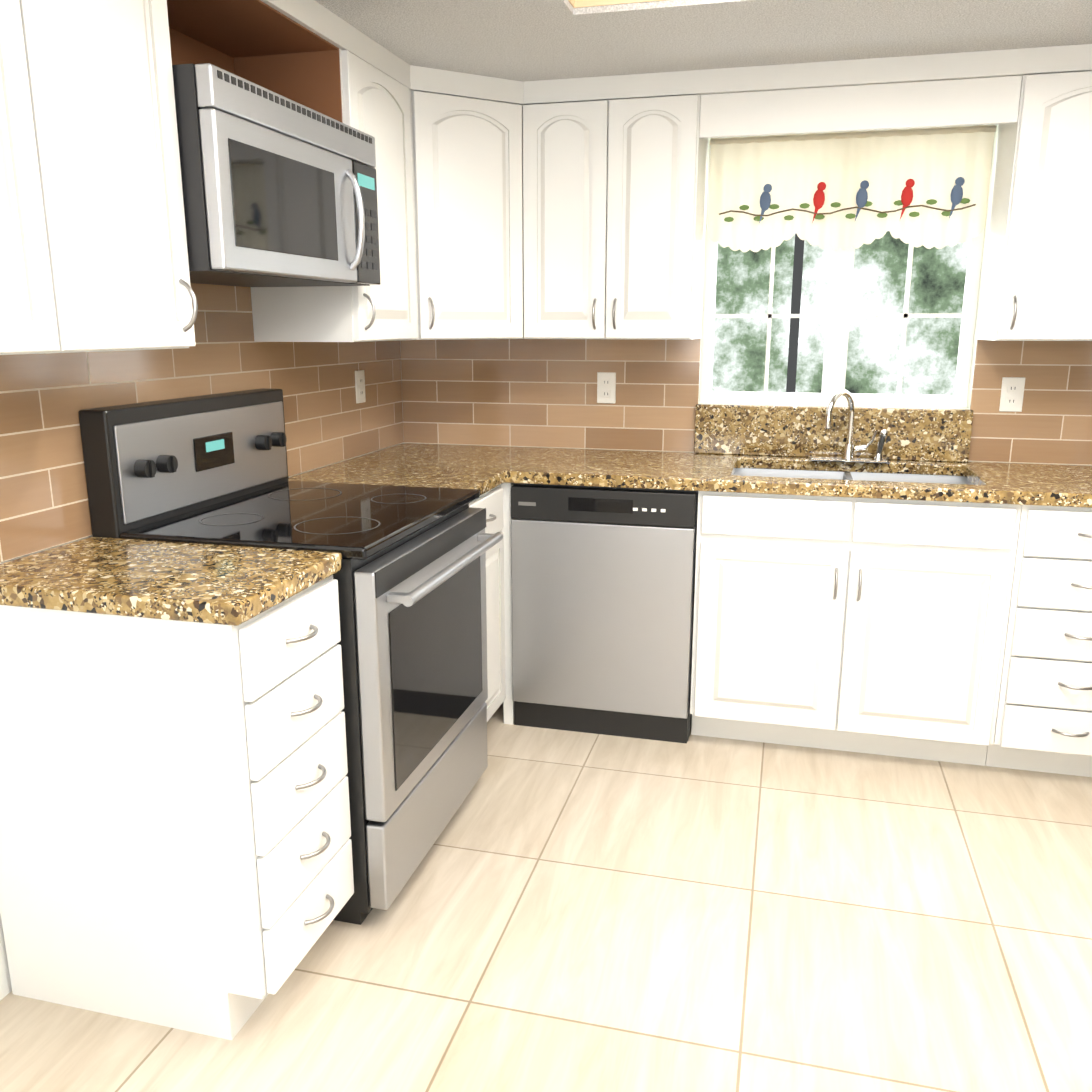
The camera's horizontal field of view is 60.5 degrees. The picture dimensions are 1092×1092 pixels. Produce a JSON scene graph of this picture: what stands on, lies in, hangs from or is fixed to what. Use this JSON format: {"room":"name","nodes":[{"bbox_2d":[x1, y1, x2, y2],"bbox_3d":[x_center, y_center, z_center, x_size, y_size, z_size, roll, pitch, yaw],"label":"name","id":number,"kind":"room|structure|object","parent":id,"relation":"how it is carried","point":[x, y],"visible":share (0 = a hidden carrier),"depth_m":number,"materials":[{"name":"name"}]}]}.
{"room":"kitchen","nodes":[
{"label":"kitchen","id":0,"kind":"room"},
{"bbox_2d":[0,443,402,1000],"bbox_3d":[-1.295,-0.247,1.407,0.150,2.600,5.344,3,14,14],"label":"wall","id":1,"kind":"structure","parent":0,"point":[5,985],"depth_m":1.97,"materials":[{"name":"white paint"}]},
{"bbox_2d":[0,0,197,354],"bbox_3d":[-0.945,-0.724,1.605,0.372,0.764,0.605,3,14,14],"label":"upper cabinet","id":2,"kind":"object","parent":1,"relation":"attached to","point":[93,250],"visible":1,"depth_m":1.62,"materials":[{"name":"white paint"}]},
{"bbox_2d":[0,283,403,562],"bbox_3d":[-0.894,-0.440,2.631,0.006,0.586,2.438,3,14,14],"label":"tile backsplash","id":3,"kind":"structure","parent":1,"relation":"attached to","point":[45,398],"depth_m":2.42,"materials":[{"name":"brown tile"}]},
{"bbox_2d":[355,370,365,402],"bbox_3d":[-0.678,-0.583,3.422,0.008,0.117,0.072,3,14,14],"label":"electrical outlet plate","id":4,"kind":"object","parent":3,"relation":"attached to","point":[360,385],"visible":1,"depth_m":3.41,"materials":[{"name":"white plastic"}]},
{"bbox_2d":[167,0,342,122],"bbox_3d":[-0.800,-1.140,2.195,0.318,0.223,0.763,3,14,14],"label":"upper cabinet","id":5,"kind":"object","parent":1,"relation":"attached to","point":[261,44],"depth_m":2.44,"materials":[{"name":"brown wood"}]},
{"bbox_2d":[172,63,380,286],"bbox_3d":[-0.732,-0.838,2.247,0.456,0.385,0.758,3,14,14],"label":"microwave","id":6,"kind":"object","parent":1,"relation":"attached to","point":[279,190],"visible":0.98,"depth_m":2.04,"materials":[{"name":"silver metal"}]},
{"bbox_2d":[251,48,416,341],"bbox_3d":[-0.619,-1.011,2.828,0.372,0.764,0.460,3,14,14],"label":"upper cabinet","id":7,"kind":"object","parent":1,"relation":"attached to","point":[376,103],"visible":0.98,"depth_m":2.72,"materials":[{"name":"white paint"}]},
{"bbox_2d":[409,90,523,339],"bbox_3d":[-0.369,-1.122,3.301,0.612,0.764,0.616,3,14,14],"label":"upper cabinet","id":8,"kind":"object","parent":1,"relation":"attached to","point":[467,170],"visible":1,"depth_m":3.09,"materials":[{"name":"white paint"}]},
{"bbox_2d":[0,703,1091,1091],"bbox_3d":[1.696,1.225,0.956,6.330,0.060,5.344,3,14,14],"label":"floor","id":9,"kind":"structure","parent":0,"point":[570,911],"depth_m":2.13,"materials":[{"name":"tile"}]},
{"bbox_2d":[0,575,353,1039],"bbox_3d":[-0.767,0.503,1.986,0.654,0.874,0.381,3,14,14],"label":"base cabinet","id":10,"kind":"object","parent":9,"relation":"on","point":[175,840],"visible":0.98,"depth_m":1.81,"materials":[{"name":"white paint"}]},
{"bbox_2d":[0,537,341,625],"bbox_3d":[-0.785,0.059,1.877,0.628,0.039,0.400,3,14,14],"label":"countertop","id":11,"kind":"structure","parent":10,"relation":"on","point":[212,584],"depth_m":1.78,"materials":[{"name":"brown stone"}]},
{"bbox_2d":[78,388,502,924],"bbox_3d":[-0.574,0.220,2.476,0.764,1.200,0.761,3,14,14],"label":"range","id":12,"kind":"object","parent":9,"relation":"on","point":[410,576],"visible":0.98,"depth_m":2.25,"materials":[{"name":"silver metal"}]},
{"bbox_2d":[469,485,505,721],"bbox_3d":[-0.395,0.174,3.382,0.654,0.874,1.052,3,14,14],"label":"base cabinet","id":13,"kind":"object","parent":9,"relation":"on","point":[491,501],"visible":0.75,"depth_m":3.09,"materials":[{"name":"white paint"}]},
{"bbox_2d":[288,460,507,495],"bbox_3d":[-0.493,-0.198,2.968,0.630,0.039,0.390,3,14,14],"label":"countertop","id":14,"kind":"structure","parent":13,"relation":"on","point":[482,469],"depth_m":3.00,"materials":[{"name":"brown stone"}]},
{"bbox_2d":[348,443,1091,507],"bbox_3d":[0.606,-0.257,3.218,2.630,0.039,0.657,3,14,14],"label":"countertop","id":15,"kind":"structure","parent":13,"relation":"on","point":[667,470],"depth_m":3.08,"materials":[{"name":"brown stone"}]},
{"bbox_2d":[694,404,973,461],"bbox_3d":[1.024,-0.414,3.398,0.957,0.182,0.038,3,14,14],"label":"backsplash","id":16,"kind":"structure","parent":15,"relation":"on","point":[922,434],"depth_m":3.38,"materials":[{"name":"brown stone"}]},
{"bbox_2d":[810,389,887,462],"bbox_3d":[1.054,-0.411,3.226,0.260,0.255,0.188,3,14,14],"label":"faucet","id":17,"kind":"object","parent":15,"relation":"on","point":[848,454],"visible":1,"depth_m":3.27,"materials":[{"name":"silver metal"}]},
{"bbox_2d":[734,468,973,484],"bbox_3d":[1.018,-0.130,3.149,0.840,0.174,0.500,3,14,14],"label":"sink","id":18,"kind":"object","parent":15,"relation":"hanging from","point":[921,478],"depth_m":3.33,"materials":[{"name":"silver metal"}]},
{"bbox_2d":[501,483,513,724],"bbox_3d":[-0.059,0.143,3.516,0.035,0.874,0.600,3,14,14],"label":"base cabinet","id":19,"kind":"object","parent":9,"relation":"on","point":[508,703],"visible":0.21,"depth_m":3.23,"materials":[{"name":"white paint"}]},
{"bbox_2d":[511,483,697,743],"bbox_3d":[0.252,0.168,3.416,0.615,0.872,0.604,3,14,14],"label":"dishwasher","id":20,"kind":"object","parent":9,"relation":"on","point":[603,585],"visible":0.98,"depth_m":3.13,"materials":[{"name":"silver metal"}]},
{"bbox_2d":[690,491,1021,765],"bbox_3d":[1.009,0.213,3.219,0.942,0.874,0.654,3,14,14],"label":"base cabinet","id":21,"kind":"object","parent":9,"relation":"on","point":[868,625],"visible":0.96,"depth_m":2.93,"materials":[{"name":"white paint"}]},
{"bbox_2d":[985,505,1091,776],"bbox_3d":[1.662,0.252,3.054,0.403,0.874,0.654,3,14,14],"label":"base cabinet","id":22,"kind":"object","parent":9,"relation":"on","point":[1044,718],"visible":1,"depth_m":2.80,"materials":[{"name":"white paint"}]},
{"bbox_2d":[956,461,1091,482],"bbox_3d":[1.627,-0.200,2.976,0.530,0.039,0.390,3,14,14],"label":"countertop","id":23,"kind":"structure","parent":22,"relation":"on","point":[978,470],"depth_m":3.08,"materials":[{"name":"brown stone"}]},
{"bbox_2d":[315,0,1091,81],"bbox_3d":[1.696,-1.001,0.432,6.030,0.174,5.044,3,14,14],"label":"ceiling","id":24,"kind":"structure","parent":0,"point":[526,40],"depth_m":2.58,"materials":[{"name":"white paint"}]},
{"bbox_2d":[400,124,1068,464],"bbox_3d":[1.276,-0.709,3.369,3.815,2.600,0.150,3,14,14],"label":"wall","id":25,"kind":"structure","parent":0,"point":[978,303],"depth_m":3.33,"materials":[{"name":"white paint"}]},
{"bbox_2d":[523,95,707,339],"bbox_3d":[0.240,-1.115,3.270,0.589,0.764,0.372,3,14,14],"label":"upper cabinet","id":26,"kind":"object","parent":25,"relation":"attached to","point":[614,198],"visible":1,"depth_m":3.12,"materials":[{"name":"white paint"}]},
{"bbox_2d":[260,0,1091,104],"bbox_3d":[0.365,-1.269,2.102,2.603,0.068,2.442,3,14,14],"label":"crown molding","id":27,"kind":"structure","parent":25,"relation":"attached to","point":[318,19],"depth_m":2.87,"materials":[{"name":"white paint"}]},
{"bbox_2d":[400,339,1091,464],"bbox_3d":[0.675,-0.555,3.482,2.602,0.421,0.006,3,14,14],"label":"tile backsplash","id":28,"kind":"structure","parent":25,"relation":"attached to","point":[521,392],"depth_m":3.58,"materials":[{"name":"brown tile"}]},
{"bbox_2d":[597,372,615,403],"bbox_3d":[0.231,-0.605,3.581,0.072,0.117,0.008,3,14,14],"label":"electrical outlet plate","id":29,"kind":"object","parent":28,"relation":"attached to","point":[606,387],"visible":1,"depth_m":3.58,"materials":[{"name":"white plastic"}]},
{"bbox_2d":[999,377,1024,411],"bbox_3d":[1.610,-0.523,3.233,0.072,0.117,0.008,3,14,14],"label":"electrical outlet plate","id":30,"kind":"object","parent":28,"relation":"attached to","point":[1012,394],"visible":1,"depth_m":3.23,"materials":[{"name":"white plastic"}]},
{"bbox_2d":[700,133,994,406],"bbox_3d":[1.052,-0.979,3.376,0.947,0.928,0.050,3,14,14],"label":"window","id":31,"kind":"structure","parent":25,"relation":"in","point":[838,316],"depth_m":3.40,"materials":[{"name":"white plastic"}]},
{"bbox_2d":[707,125,996,251],"bbox_3d":[1.022,-1.214,3.207,0.926,0.386,0.045,3,14,14],"label":"valance curtain","id":32,"kind":"object","parent":25,"relation":"attached to","point":[927,188],"visible":1,"depth_m":3.21,"materials":[{"name":"beige fabric"}]},
{"bbox_2d":[976,71,1091,340],"bbox_3d":[1.660,-1.031,2.912,0.459,0.764,0.372,3,14,14],"label":"upper cabinet","id":33,"kind":"object","parent":25,"relation":"attached to","point":[1037,279],"visible":1,"depth_m":2.82,"materials":[{"name":"white paint"}]},
{"bbox_2d":[699,76,1021,138],"bbox_3d":[0.951,-1.354,2.897,0.941,0.128,0.020,3,14,14],"label":"valance board","id":34,"kind":"object","parent":33,"relation":"attached to","point":[960,102],"visible":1,"depth_m":2.88,"materials":[{"name":"white paint"}]},
{"bbox_3d":[1.044,0.506,-1.796,6.030,2.600,0.150,3,14,14],"label":"wall","id":35,"kind":"structure","parent":0,"visible":0},
{"bbox_2d":[568,0,662,7],"bbox_3d":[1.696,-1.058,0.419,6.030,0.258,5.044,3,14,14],"label":"ceiling light","id":36,"kind":"object","parent":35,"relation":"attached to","point":[581,3],"visible":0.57,"depth_m":2.41,"materials":[{"name":"beige paint"}]},
{"label":"outside","id":37,"kind":"structure","parent":0,"visible":0},
{"bbox_2d":[712,231,968,394],"bbox_3d":[4.330,-2.150,6.441,15.000,6.000,0.001,3,14,14],"label":"window glass","id":38,"kind":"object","parent":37,"point":[801,283],"depth_m":7.10,"materials":[{"name":"green"}]}
]}

